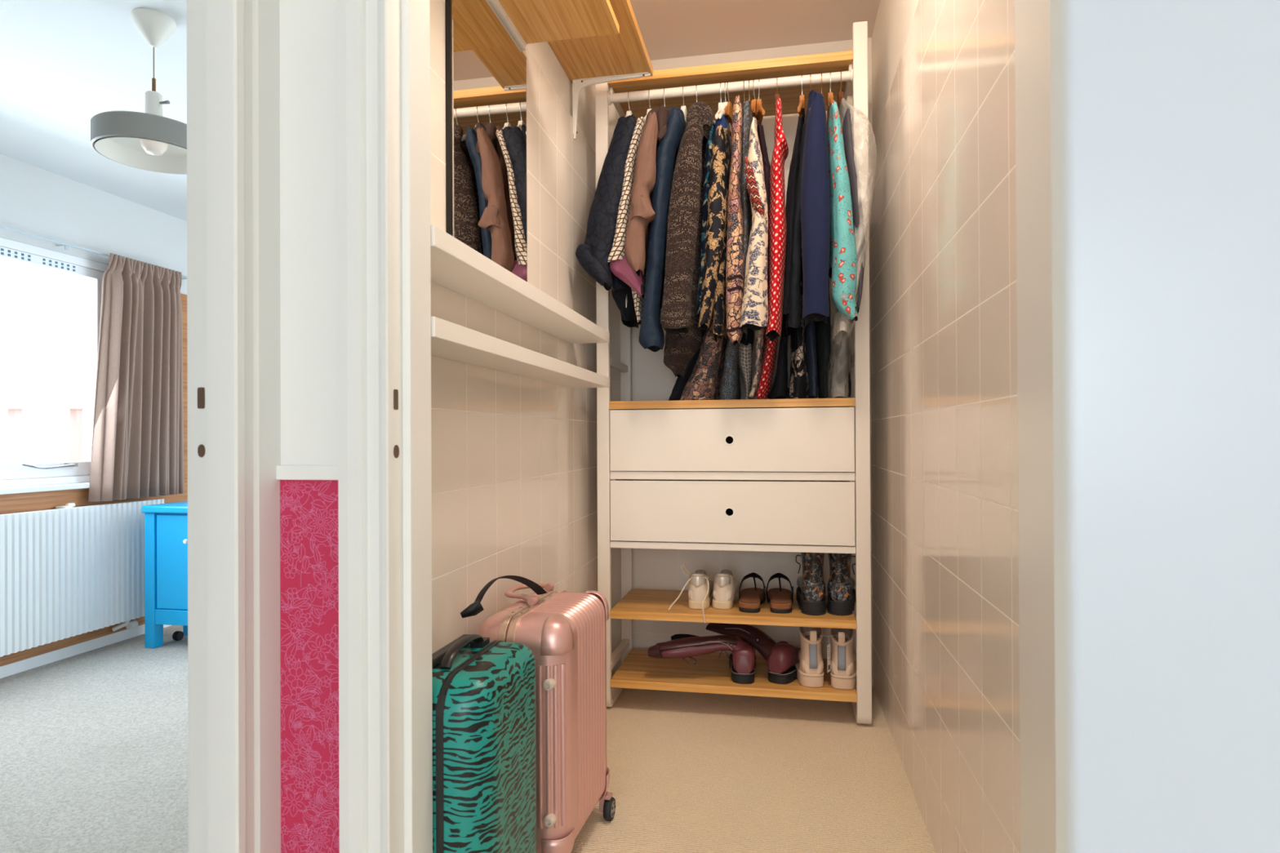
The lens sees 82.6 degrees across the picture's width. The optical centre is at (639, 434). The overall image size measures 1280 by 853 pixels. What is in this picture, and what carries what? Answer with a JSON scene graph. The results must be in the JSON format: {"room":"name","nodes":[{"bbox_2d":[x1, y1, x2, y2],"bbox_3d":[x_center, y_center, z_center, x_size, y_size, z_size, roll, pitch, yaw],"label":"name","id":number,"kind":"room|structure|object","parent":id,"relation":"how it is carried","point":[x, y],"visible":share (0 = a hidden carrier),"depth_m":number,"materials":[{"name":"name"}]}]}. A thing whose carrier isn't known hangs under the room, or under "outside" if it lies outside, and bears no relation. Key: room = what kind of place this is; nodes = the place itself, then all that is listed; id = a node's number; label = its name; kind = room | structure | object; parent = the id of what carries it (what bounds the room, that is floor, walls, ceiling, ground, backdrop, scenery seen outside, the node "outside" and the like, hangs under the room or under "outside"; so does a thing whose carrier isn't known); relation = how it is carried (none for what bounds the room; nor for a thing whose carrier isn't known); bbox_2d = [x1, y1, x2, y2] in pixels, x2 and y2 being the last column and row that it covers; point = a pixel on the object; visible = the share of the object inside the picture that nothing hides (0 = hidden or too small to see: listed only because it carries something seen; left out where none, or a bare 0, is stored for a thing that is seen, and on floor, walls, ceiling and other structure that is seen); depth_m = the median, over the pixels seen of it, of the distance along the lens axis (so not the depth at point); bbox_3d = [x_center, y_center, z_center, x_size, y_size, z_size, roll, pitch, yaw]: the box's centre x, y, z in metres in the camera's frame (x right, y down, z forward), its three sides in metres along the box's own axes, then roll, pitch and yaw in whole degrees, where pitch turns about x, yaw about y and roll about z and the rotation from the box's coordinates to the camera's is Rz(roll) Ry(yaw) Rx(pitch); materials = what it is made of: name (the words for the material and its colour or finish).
{"room":"hallway","nodes":[
{"label":"hallway","id":0,"kind":"room"},
{"bbox_2d":[0,0,186,221],"bbox_3d":[-1.698,-1.145,1.602,2.274,0.080,5.500,0,0,11],"label":"ceiling","id":1,"kind":"structure","parent":0,"point":[64,64],"depth_m":2.28,"materials":[{"name":"white paint"}]},
{"bbox_2d":[90,7,186,174],"bbox_3d":[-1.292,-0.921,1.935,0.270,0.368,0.270,0,0,11],"label":"pendant lamp","id":2,"kind":"object","parent":1,"relation":"hanging from","point":[148,140],"visible":0.91,"depth_m":1.91,"materials":[{"name":"white ceramic"}]},
{"bbox_2d":[0,153,186,488],"bbox_3d":[-2.721,-0.079,1.794,0.182,2.040,5.500,0,0,11],"label":"wall","id":3,"kind":"structure","parent":0,"point":[34,200],"depth_m":3.17,"materials":[{"name":"white paint"}]},
{"bbox_2d":[0,236,108,494],"bbox_3d":[-2.562,-0.271,2.456,0.126,1.002,1.799,0,0,11],"label":"window","id":4,"kind":"structure","parent":3,"relation":"attached to","point":[12,476],"depth_m":3.06,"materials":[{"name":"white"}]},
{"bbox_2d":[0,246,78,274],"bbox_3d":[-2.576,-0.717,2.453,0.006,0.036,1.444,0,0,11],"label":"vent grille","id":5,"kind":"object","parent":4,"relation":"attached to","point":[20,254],"depth_m":3.00,"materials":[{"name":"white"}]},
{"bbox_2d":[0,498,164,657],"bbox_3d":[-2.454,0.588,2.728,0.082,0.600,1.540,0,0,11],"label":"radiator","id":6,"kind":"object","parent":3,"relation":"attached to","point":[68,571],"visible":0.89,"depth_m":3.01,"materials":[{"name":"white metal"}]},
{"bbox_2d":[0,624,170,678],"bbox_3d":[-2.689,0.918,1.734,0.016,0.045,5.400,0,0,11],"label":"skirting board","id":7,"kind":"object","parent":3,"relation":"attached to","point":[33,662],"depth_m":3.09,"materials":[{"name":"white wood"}]},
{"bbox_2d":[0,293,187,666],"bbox_3d":[-2.695,0.088,1.738,0.012,1.615,5.400,0,0,11],"label":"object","id":8,"kind":"structure","parent":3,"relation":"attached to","point":[40,500],"depth_m":3.11,"materials":[{"name":"brown wood"}]},
{"bbox_2d":[88,253,183,502],"bbox_3d":[-2.305,-0.253,3.364,0.085,1.089,0.461,0,0,11],"label":"curtain","id":9,"kind":"object","parent":3,"relation":"hanging from","point":[137,447],"visible":1,"depth_m":3.32,"materials":[{"name":"fabric"}]},
{"bbox_2d":[279,0,337,465],"bbox_3d":[-0.498,-0.288,1.126,0.224,2.430,0.078,0,0,11],"label":"wall","id":10,"kind":"structure","parent":0,"point":[308,28],"depth_m":1.08,"materials":[{"name":"white paint"}]},
{"bbox_2d":[276,465,337,479],"bbox_3d":[-0.491,0.057,1.079,0.114,0.021,0.009,0,0,11],"label":"trim","id":11,"kind":"structure","parent":10,"relation":"attached to","point":[283,472],"depth_m":1.07,"materials":[{"name":"white paint"}]},
{"bbox_2d":[280,480,339,852],"bbox_3d":[-0.482,0.493,1.079,0.171,0.867,0.002,0,0,11],"label":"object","id":12,"kind":"object","parent":10,"relation":"attached to","point":[309,520],"visible":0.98,"depth_m":1.08,"materials":[{"name":"pink fabric"}]},
{"bbox_2d":[337,0,432,852],"bbox_3d":[-0.384,-0.288,1.097,0.092,2.430,0.109,0,0,11],"label":"door frame","id":13,"kind":"structure","parent":10,"relation":"attached to","point":[385,713],"depth_m":1.05,"materials":[{"name":"white paint"}]},
{"bbox_2d":[0,625,935,852],"bbox_3d":[-1.291,0.968,0.448,3.484,0.080,7.600,0,0,11],"label":"floor","id":14,"kind":"structure","parent":0,"point":[691,772],"depth_m":2.02,"materials":[{"name":"beige carpet"}]},
{"bbox_2d":[142,501,187,648],"bbox_3d":[-1.867,0.629,3.289,0.620,0.630,0.298,0,0,11],"label":"nightstand","id":15,"kind":"object","parent":14,"relation":"on","point":[166,525],"visible":0.33,"depth_m":3.20,"materials":[{"name":"blue paint"}]},
{"bbox_2d":[172,631,183,640],"bbox_3d":[-2.115,0.922,3.334,0.024,0.044,0.044,0,0,11],"label":"castor","id":16,"kind":"object","parent":14,"relation":"on","point":[177,635],"visible":1,"depth_m":3.32,"materials":[{"name":"black plastic"}]},
{"bbox_2d":[431,634,536,852],"bbox_3d":[-0.289,0.643,1.280,0.156,0.566,0.285,0,0,11],"label":"suitcase","id":17,"kind":"object","parent":14,"relation":"on","point":[483,691],"visible":0.93,"depth_m":1.17,"materials":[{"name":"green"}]},
{"bbox_2d":[460,575,615,852],"bbox_3d":[-0.216,0.616,1.634,0.245,0.624,0.372,0,0,14],"label":"suitcase","id":18,"kind":"object","parent":14,"relation":"on","point":[565,632],"visible":0.78,"depth_m":1.51,"materials":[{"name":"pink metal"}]},
{"bbox_2d":[595,21,871,724],"bbox_3d":[0.325,-0.188,2.566,0.887,2.228,0.389,0,0,11],"label":"wardrobe","id":19,"kind":"object","parent":14,"relation":"on","point":[762,475],"visible":0.87,"depth_m":2.39,"materials":[{"name":"beige paint"}]},
{"bbox_2d":[626,90,632,116],"bbox_3d":[-0.035,-1.069,2.463,0.015,0.183,0.307,0,0,12],"label":"clothes hanger","id":20,"kind":"object","parent":19,"relation":"hanging from","point":[628,113],"visible":0.2,"depth_m":2.45,"materials":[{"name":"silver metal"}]},
{"bbox_2d":[575,114,636,292],"bbox_3d":[-0.056,-0.751,2.401,0.192,0.580,0.349,0,0,20],"label":"jacket","id":21,"kind":"object","parent":20,"relation":"hanging from","point":[593,255],"visible":0.68,"depth_m":2.26,"materials":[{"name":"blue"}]},
{"bbox_2d":[611,288,638,328],"bbox_3d":[-0.031,-0.691,2.487,0.129,0.634,0.216,0,0,11],"label":"zipped top","id":22,"kind":"object","parent":20,"relation":"hanging from","point":[623,297],"visible":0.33,"depth_m":2.41,"materials":[{"name":"black fabric"}]},
{"bbox_2d":[644,88,652,121],"bbox_3d":[0.034,-1.069,2.450,0.015,0.183,0.307,0,0,13],"label":"clothes hanger","id":23,"kind":"object","parent":19,"relation":"hanging from","point":[650,108],"visible":0.2,"depth_m":2.44,"materials":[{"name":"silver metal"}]},
{"bbox_2d":[607,116,646,324],"bbox_3d":[-0.033,-0.687,2.410,0.124,0.663,0.320,0,0,5],"label":"jacket","id":24,"kind":"object","parent":23,"relation":"hanging from","point":[620,267],"visible":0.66,"depth_m":2.27,"materials":[{"name":"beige fabric"}]},
{"bbox_2d":[680,85,686,125],"bbox_3d":[0.146,-1.070,2.428,0.015,0.183,0.307,0,0,14],"label":"clothes hanger","id":25,"kind":"object","parent":19,"relation":"hanging from","point":[683,108],"visible":0.26,"depth_m":2.41,"materials":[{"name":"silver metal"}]},
{"bbox_2d":[638,106,685,351],"bbox_3d":[0.097,-0.659,2.406,0.143,0.788,0.343,0,0,14],"label":"coat","id":26,"kind":"object","parent":25,"relation":"hanging from","point":[651,335],"visible":0.8,"depth_m":2.25,"materials":[{"name":"blue fabric"}]},
{"bbox_2d":[668,564,713,622],"bbox_3d":[0.212,0.536,2.551,0.129,0.164,0.327,0,0,21],"label":"sneaker","id":27,"kind":"object","parent":19,"relation":"on","point":[700,588],"visible":0.95,"depth_m":2.46,"materials":[{"name":"beige leather"}]},
{"bbox_2d":[648,634,755,684],"bbox_3d":[0.220,0.749,2.530,0.377,0.148,0.266,0,0,3],"label":"boot","id":28,"kind":"object","parent":19,"relation":"on","point":[742,658],"visible":1,"depth_m":2.41,"materials":[{"name":"red leather"}]},
{"bbox_2d":[715,82,723,119],"bbox_3d":[0.268,-1.070,2.405,0.015,0.183,0.307,0,0,12],"label":"clothes hanger","id":29,"kind":"object","parent":19,"relation":"hanging from","point":[721,104],"visible":0.44,"depth_m":2.38,"materials":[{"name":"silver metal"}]},
{"bbox_2d":[695,120,715,320],"bbox_3d":[0.224,-0.685,2.395,0.074,0.616,0.253,0,0,11],"label":"blouse","id":30,"kind":"object","parent":29,"relation":"hanging from","point":[709,141],"visible":0.38,"depth_m":2.28,"materials":[{"name":"black fabric"}]},
{"bbox_2d":[714,81,732,137],"bbox_3d":[0.293,-1.071,2.400,0.015,0.183,0.307,0,0,22],"label":"clothes hanger","id":31,"kind":"object","parent":19,"relation":"hanging from","point":[728,108],"visible":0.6,"depth_m":2.39,"materials":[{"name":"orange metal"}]},
{"bbox_2d":[679,97,742,400],"bbox_3d":[0.248,-0.613,2.549,0.247,1.007,0.326,0,0,11],"label":"dress","id":32,"kind":"object","parent":31,"relation":"hanging from","point":[704,383],"visible":0.33,"depth_m":2.42,"materials":[{"name":"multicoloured fabric"}]},
{"bbox_2d":[698,124,731,345],"bbox_3d":[0.249,-0.628,2.357,0.093,0.647,0.326,0,0,11],"label":"shirt","id":33,"kind":"object","parent":31,"relation":"hanging from","point":[713,301],"visible":0.88,"depth_m":2.21,"materials":[{"name":"black fabric"}]},
{"bbox_2d":[715,114,729,138],"bbox_3d":[0.272,-0.766,2.404,0.058,0.501,0.250,0,0,11],"label":"blouse","id":34,"kind":"object","parent":31,"relation":"hanging from","point":[722,121],"visible":0.11,"depth_m":2.30,"materials":[{"name":"blue fabric"}]},
{"bbox_2d":[718,81,731,149],"bbox_3d":[0.283,-1.070,2.402,0.015,0.183,0.307,0,0,14],"label":"clothes hanger","id":35,"kind":"object","parent":19,"relation":"hanging from","point":[725,104],"visible":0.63,"depth_m":2.39,"materials":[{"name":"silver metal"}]},
{"bbox_2d":[711,569,742,609],"bbox_3d":[0.312,0.530,2.579,0.096,0.122,0.264,0,0,11],"label":"sneaker","id":36,"kind":"object","parent":19,"relation":"on","point":[726,587],"visible":0.96,"depth_m":2.46,"materials":[{"name":"white leather"}]},
{"bbox_2d":[607,50,853,120],"bbox_3d":[0.317,-1.199,2.559,0.798,0.028,0.363,0,0,11],"label":"shelf","id":37,"kind":"object","parent":19,"relation":"attached to","point":[815,64],"depth_m":2.44,"materials":[{"name":"brown wood"}]},
{"bbox_2d":[608,397,855,409],"bbox_3d":[0.322,-0.099,2.554,0.798,0.026,0.363,0,0,11],"label":"shelf","id":38,"kind":"object","parent":19,"relation":"attached to","point":[849,403],"depth_m":2.37,"materials":[{"name":"brown wood"}]},
{"bbox_2d":[609,588,856,629],"bbox_3d":[0.325,0.605,2.551,0.798,0.026,0.363,0,0,11],"label":"shelf","id":39,"kind":"object","parent":19,"relation":"attached to","point":[637,604],"depth_m":2.42,"materials":[{"name":"brown wood"}]},
{"bbox_2d":[610,648,857,702],"bbox_3d":[0.327,0.836,2.550,0.798,0.026,0.363,0,0,11],"label":"shelf","id":40,"kind":"object","parent":19,"relation":"attached to","point":[712,674],"depth_m":2.44,"materials":[{"name":"brown wood"}]},
{"bbox_2d":[742,80,745,107],"bbox_3d":[0.343,-1.067,2.391,0.015,0.191,0.268,0,0,14],"label":"clothes hanger","id":41,"kind":"object","parent":19,"relation":"hanging from","point":[744,80],"visible":0.15,"depth_m":2.38,"materials":[{"name":"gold metal"}]},
{"bbox_2d":[725,94,744,346],"bbox_3d":[0.290,-0.647,2.222,0.058,0.745,0.098,0,0,11],"label":"shirt","id":42,"kind":"object","parent":41,"relation":"hanging from","point":[735,259],"visible":0.98,"depth_m":2.18,"materials":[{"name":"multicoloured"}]},
{"bbox_2d":[737,328,754,399],"bbox_3d":[0.366,-0.385,2.503,0.056,0.554,0.224,0,0,11],"label":"skirt","id":43,"kind":"object","parent":19,"relation":"hanging from","point":[745,347],"visible":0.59,"depth_m":2.40,"materials":[{"name":"grey fabric"}]},
{"bbox_2d":[748,79,751,103],"bbox_3d":[0.359,-1.067,2.388,0.015,0.191,0.268,0,0,11],"label":"clothes hanger","id":44,"kind":"object","parent":19,"relation":"hanging from","point":[748,79],"visible":0.12,"depth_m":2.38,"materials":[{"name":"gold metal"}]},
{"bbox_2d":[720,99,752,399],"bbox_3d":[0.323,-0.568,2.431,0.122,0.923,0.427,0,0,11],"label":"dress","id":45,"kind":"object","parent":44,"relation":"hanging from","point":[730,389],"visible":0.45,"depth_m":2.27,"materials":[{"name":"black fabric"}]},
{"bbox_2d":[738,572,766,613],"bbox_3d":[0.391,0.538,2.528,0.094,0.105,0.250,0,0,11],"label":"sandal","id":46,"kind":"object","parent":19,"relation":"on","point":[750,599],"visible":1,"depth_m":2.49,"materials":[{"name":"brown leather"}]},
{"bbox_2d":[706,622,800,684],"bbox_3d":[0.413,0.741,2.524,0.376,0.162,0.249,0,0,11],"label":"boot","id":47,"kind":"object","parent":19,"relation":"on","point":[781,657],"visible":0.75,"depth_m":2.44,"materials":[{"name":"red leather"}]},
{"bbox_2d":[751,79,767,150],"bbox_3d":[0.376,-1.071,2.385,0.015,0.183,0.307,0,0,23],"label":"clothes hanger","id":48,"kind":"object","parent":19,"relation":"hanging from","point":[753,104],"visible":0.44,"depth_m":2.37,"materials":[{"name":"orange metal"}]},
{"bbox_2d":[739,116,768,399],"bbox_3d":[0.376,-0.574,2.378,0.091,0.915,0.484,0,0,11],"label":"dress","id":49,"kind":"object","parent":48,"relation":"hanging from","point":[754,309],"visible":0.91,"depth_m":2.15,"materials":[{"name":"white"}]},
{"bbox_2d":[756,78,764,124],"bbox_3d":[0.389,-1.071,2.382,0.015,0.183,0.307,0,0,4],"label":"clothes hanger","id":50,"kind":"object","parent":19,"relation":"hanging from","point":[760,111],"visible":0.66,"depth_m":2.35,"materials":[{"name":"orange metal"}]},
{"bbox_2d":[756,123,770,305],"bbox_3d":[0.406,-0.688,2.357,0.052,0.558,0.252,0,0,11],"label":"vest","id":51,"kind":"object","parent":50,"relation":"hanging from","point":[766,166],"visible":0.27,"depth_m":2.25,"materials":[{"name":"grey fabric"}]},
{"bbox_2d":[774,76,779,115],"bbox_3d":[0.447,-1.077,2.371,0.015,0.171,0.268,0,0,11],"label":"clothes hanger","id":52,"kind":"object","parent":19,"relation":"hanging from","point":[776,95],"visible":0.36,"depth_m":2.35,"materials":[{"name":"brown wood"}]},
{"bbox_2d":[755,97,788,399],"bbox_3d":[0.423,-0.557,2.392,0.093,0.891,0.486,0,0,1],"label":"dress","id":53,"kind":"object","parent":52,"relation":"hanging from","point":[777,212],"visible":0.94,"depth_m":2.17,"materials":[{"name":"red fabric"}]},
{"bbox_2d":[765,573,793,613],"bbox_3d":[0.484,0.538,2.519,0.093,0.105,0.250,0,0,11],"label":"sandal","id":54,"kind":"object","parent":19,"relation":"on","point":[780,600],"visible":1,"depth_m":2.48,"materials":[{"name":"brown leather"}]},
{"bbox_2d":[786,250,808,399],"bbox_3d":[0.532,-0.361,2.473,0.078,0.493,0.273,0,0,11],"label":"dress","id":55,"kind":"object","parent":19,"relation":"hanging from","point":[798,387],"visible":0.63,"depth_m":2.36,"materials":[{"name":"black fabric"}]},
{"bbox_2d":[797,74,804,124],"bbox_3d":[0.525,-1.072,2.356,0.015,0.183,0.307,0,0,17],"label":"clothes hanger","id":56,"kind":"object","parent":19,"relation":"hanging from","point":[801,108],"visible":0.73,"depth_m":2.33,"materials":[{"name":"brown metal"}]},
{"bbox_2d":[767,114,804,399],"bbox_3d":[0.487,-0.578,2.440,0.124,0.922,0.483,0,0,9],"label":"dress","id":57,"kind":"object","parent":56,"relation":"hanging from","point":[779,390],"visible":0.81,"depth_m":2.23,"materials":[{"name":"black fabric"}]},
{"bbox_2d":[785,124,806,335],"bbox_3d":[0.505,-0.641,2.341,0.078,0.630,0.252,0,0,11],"label":"trousers","id":58,"kind":"object","parent":56,"relation":"hanging from","point":[793,319],"visible":0.59,"depth_m":2.23,"materials":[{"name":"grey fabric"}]},
{"bbox_2d":[794,626,823,687],"bbox_3d":[0.572,0.723,2.485,0.100,0.195,0.268,0,0,2],"label":"boot","id":59,"kind":"object","parent":19,"relation":"on","point":[810,668],"visible":0.88,"depth_m":2.37,"materials":[{"name":"beige leather"}]},
{"bbox_2d":[808,73,810,111],"bbox_3d":[0.551,-1.072,2.351,0.015,0.183,0.268,0,0,13],"label":"clothes hanger","id":60,"kind":"object","parent":19,"relation":"hanging from","point":[810,73],"visible":0.22,"depth_m":2.34,"materials":[{"name":"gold metal"}]},
{"bbox_2d":[800,88,830,333],"bbox_3d":[0.549,-0.704,2.299,0.087,0.720,0.378,0,0,11],"label":"jacket","id":61,"kind":"object","parent":60,"relation":"hanging from","point":[815,192],"visible":0.94,"depth_m":2.12,"materials":[{"name":"blue fabric"}]},
{"bbox_2d":[795,552,826,615],"bbox_3d":[0.584,0.485,2.500,0.098,0.209,0.273,0,0,11],"label":"boot","id":62,"kind":"object","parent":19,"relation":"on","point":[811,590],"visible":0.94,"depth_m":2.38,"materials":[{"name":"black leather"}]},
{"bbox_2d":[805,320,817,398],"bbox_3d":[0.576,-0.363,2.464,0.042,0.490,0.253,0,0,11],"label":"clothing","id":63,"kind":"object","parent":19,"relation":"in","point":[811,335],"visible":0.58,"depth_m":2.36,"materials":[{"name":"blue fabric"}]},
{"bbox_2d":[821,72,824,101],"bbox_3d":[0.585,-1.067,2.345,0.015,0.193,0.268,0,0,13],"label":"clothes hanger","id":64,"kind":"object","parent":19,"relation":"hanging from","point":[821,73],"visible":0.14,"depth_m":2.33,"materials":[{"name":"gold metal"}]},
{"bbox_2d":[816,275,831,398],"bbox_3d":[0.616,-0.463,2.459,0.050,0.690,0.254,0,0,11],"label":"trousers","id":65,"kind":"object","parent":19,"relation":"hanging from","point":[823,331],"visible":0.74,"depth_m":2.36,"materials":[{"name":"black fabric"}]},
{"bbox_2d":[826,71,834,128],"bbox_3d":[0.611,-1.072,2.339,0.015,0.183,0.307,0,0,10],"label":"clothes hanger","id":66,"kind":"object","parent":19,"relation":"hanging from","point":[830,96],"visible":0.48,"depth_m":2.33,"materials":[{"name":"brown wood"}]},
{"bbox_2d":[826,553,855,615],"bbox_3d":[0.692,0.484,2.491,0.100,0.209,0.273,0,0,18],"label":"boot","id":67,"kind":"object","parent":19,"relation":"on","point":[841,590],"visible":0.88,"depth_m":2.38,"materials":[{"name":"black leather"}]},
{"bbox_2d":[826,100,857,324],"bbox_3d":[0.622,-0.674,2.266,0.075,0.687,0.350,0,0,11],"label":"blouse","id":68,"kind":"object","parent":19,"relation":"hanging from","point":[842,273],"visible":0.9,"depth_m":2.11,"materials":[{"name":"teal fabric"}]},
{"bbox_2d":[837,70,848,116],"bbox_3d":[0.643,-1.073,2.333,0.015,0.183,0.268,0,0,8],"label":"clothes hanger","id":69,"kind":"object","parent":19,"relation":"hanging from","point":[840,95],"visible":0.47,"depth_m":2.32,"materials":[{"name":"brown wood"}]},
{"bbox_2d":[827,99,876,398],"bbox_3d":[0.677,-0.551,2.354,0.136,0.875,0.486,0,0,11],"label":"clothing","id":70,"kind":"object","parent":69,"relation":"hanging from","point":[842,359],"visible":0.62,"depth_m":2.15,"materials":[{"name":"grey"}]},
{"bbox_2d":[830,627,856,689],"bbox_3d":[0.693,0.722,2.459,0.100,0.195,0.268,0,0,16],"label":"boot","id":71,"kind":"object","parent":19,"relation":"on","point":[843,658],"visible":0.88,"depth_m":2.35,"materials":[{"name":"beige leather"}]},
{"bbox_2d":[826,635,835,672],"bbox_3d":[0.612,0.711,2.360,0.058,0.116,0.033,0,0,11],"label":"price tag","id":72,"kind":"object","parent":71,"relation":"hanging from","point":[828,645],"visible":1,"depth_m":2.35,"materials":[{"name":"white paper"}]},
{"label":"clothes hanger","id":73,"kind":"object","parent":19,"relation":"hanging from","visible":0},
{"bbox_2d":[659,101,712,377],"bbox_3d":[0.158,-0.613,2.413,0.166,0.851,0.436,0,0,5],"label":"cardigan","id":74,"kind":"object","parent":73,"relation":"hanging from","point":[683,335],"visible":0.86,"depth_m":2.22,"materials":[{"name":"brown fabric"}]},
{"bbox_2d":[668,328,706,400],"bbox_3d":[0.182,-0.578,2.553,0.165,0.933,0.252,0,0,11],"label":"dress","id":75,"kind":"object","parent":73,"relation":"hanging from","point":[677,390],"visible":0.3,"depth_m":2.45,"materials":[{"name":"black fabric"}]},
{"bbox_2d":[1065,0,1279,852],"bbox_3d":[0.160,-0.097,-0.213,0.038,2.010,0.698,0,0,-12],"label":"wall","id":76,"kind":"structure","parent":14,"relation":"on","point":[1173,106],"depth_m":0.10,"materials":[{"name":"white paint"}]},
{"bbox_2d":[526,41,595,153],"bbox_3d":[-0.364,-0.269,2.087,0.163,2.400,1.840,0,0,11],"label":"wall","id":77,"kind":"structure","parent":0,"point":[543,54],"depth_m":2.35,"materials":[{"name":"white paint"}]},
{"bbox_2d":[186,0,280,852],"bbox_3d":[-0.586,-0.287,1.096,0.089,2.430,0.169,0,0,11],"label":"door frame","id":78,"kind":"structure","parent":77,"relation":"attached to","point":[233,347],"depth_m":1.03,"materials":[{"name":"white paint"}]},
{"bbox_2d":[444,0,527,281],"bbox_3d":[-0.342,-0.662,1.696,0.011,0.668,0.468,0,0,11],"label":"mirror","id":79,"kind":"object","parent":77,"relation":"attached to","point":[486,147],"visible":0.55,"depth_m":1.65,"materials":[{"name":"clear mirror"}]},
{"bbox_2d":[429,0,597,653],"bbox_3d":[-0.287,-0.052,2.021,0.010,1.964,1.740,0,0,11],"label":"wall tiles","id":80,"kind":"structure","parent":77,"relation":"attached to","point":[513,457],"depth_m":1.93,"materials":[{"name":"beige tile"}]},
{"bbox_2d":[430,225,608,343],"bbox_3d":[-0.272,-0.311,1.746,0.126,0.033,1.199,0,0,11],"label":"wall shelf","id":81,"kind":"object","parent":77,"relation":"attached to","point":[455,266],"visible":0.76,"depth_m":1.52,"materials":[{"name":"white wood"}]},
{"bbox_2d":[431,316,609,387],"bbox_3d":[-0.271,-0.167,1.745,0.126,0.032,1.199,0,0,11],"label":"wall shelf","id":82,"kind":"object","parent":77,"relation":"attached to","point":[450,340],"visible":0.76,"depth_m":1.51,"materials":[{"name":"white wood"}]},
{"bbox_2d":[488,0,619,50],"bbox_3d":[-0.250,-1.024,1.520,0.261,0.037,0.735,0,0,11],"label":"board","id":83,"kind":"object","parent":77,"relation":"attached to","point":[527,21],"visible":1,"depth_m":1.79,"materials":[{"name":"brown wood"}]},
{"bbox_2d":[547,0,653,83],"bbox_3d":[-0.207,-1.174,1.775,0.271,0.026,1.240,0,0,11],"label":"board","id":84,"kind":"object","parent":77,"relation":"attached to","point":[624,52],"visible":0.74,"depth_m":2.21,"materials":[{"name":"brown wood"}]},
{"bbox_2d":[572,71,650,139],"bbox_3d":[-0.091,-1.063,2.363,0.257,0.191,0.024,0,0,11],"label":"shelf bracket","id":85,"kind":"object","parent":77,"relation":"attached to","point":[578,85],"visible":1,"depth_m":2.38,"materials":[{"name":"white metal"}]},
{"bbox_2d":[608,37,871,161],"bbox_3d":[0.377,-0.269,2.836,1.011,2.400,0.090,0,0,11],"label":"wall","id":86,"kind":"structure","parent":0,"point":[789,121],"depth_m":2.77,"materials":[{"name":"white paint"}]},
{"bbox_2d":[609,154,873,685],"bbox_3d":[0.369,-0.052,2.786,0.991,1.964,0.010,0,0,11],"label":"wall tiles","id":87,"kind":"structure","parent":86,"relation":"attached to","point":[651,380],"depth_m":2.82,"materials":[{"name":"beige tile"}]},
{"bbox_2d":[629,0,879,60],"bbox_3d":[0.191,-1.513,1.903,1.231,0.080,2.000,0,0,11],"label":"ceiling","id":88,"kind":"structure","parent":0,"point":[668,28],"depth_m":2.60,"materials":[{"name":"white paint"}]},
{"bbox_2d":[871,0,919,146],"bbox_3d":[0.741,-0.276,1.834,0.080,2.400,1.920,0,0,11],"label":"wall","id":89,"kind":"structure","parent":0,"point":[894,19],"depth_m":2.33,"materials":[{"name":"white paint"}]},
{"bbox_2d":[870,0,1020,852],"bbox_3d":[0.702,-0.057,1.863,0.010,1.964,1.677,0,0,11],"label":"wall tiles","id":90,"kind":"structure","parent":89,"relation":"attached to","point":[946,658],"depth_m":1.45,"materials":[{"name":"beige tile"}]},
{"bbox_2d":[1014,0,1071,852],"bbox_3d":[0.569,-0.294,0.950,0.095,2.430,0.168,0,0,11],"label":"door frame","id":91,"kind":"structure","parent":89,"relation":"attached to","point":[1041,194],"depth_m":0.94,"materials":[{"name":"white paint"}]},
{"label":"outside","id":92,"kind":"structure","parent":0,"visible":0},
{"bbox_3d":[-4.835,1.413,4.485,4.800,0.100,13.000,0,0,11],"label":"ground","id":93,"kind":"structure","parent":92,"visible":0},
{"bbox_2d":[0,405,34,464],"bbox_3d":[-4.326,0.585,5.041,0.100,1.556,0.180,0,0,11],"label":"post","id":94,"kind":"object","parent":93,"relation":"on","point":[14,413],"visible":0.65,"depth_m":5.02,"materials":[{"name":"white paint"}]},
{"bbox_2d":[58,405,90,462],"bbox_3d":[-4.242,0.578,5.480,0.100,1.573,0.180,0,0,11],"label":"post","id":95,"kind":"object","parent":93,"relation":"on","point":[75,412],"visible":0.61,"depth_m":5.46,"materials":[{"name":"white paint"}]},
{"label":"clothes hanger","id":96,"kind":"object","parent":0,"visible":0},
{"bbox_2d":[624,105,669,276],"bbox_3d":[0.046,-0.763,2.373,0.144,0.540,0.378,0,0,11],"label":"jacket","id":97,"kind":"object","parent":96,"relation":"hanging from","point":[642,213],"visible":0.84,"depth_m":2.21,"materials":[{"name":"brown fabric"}]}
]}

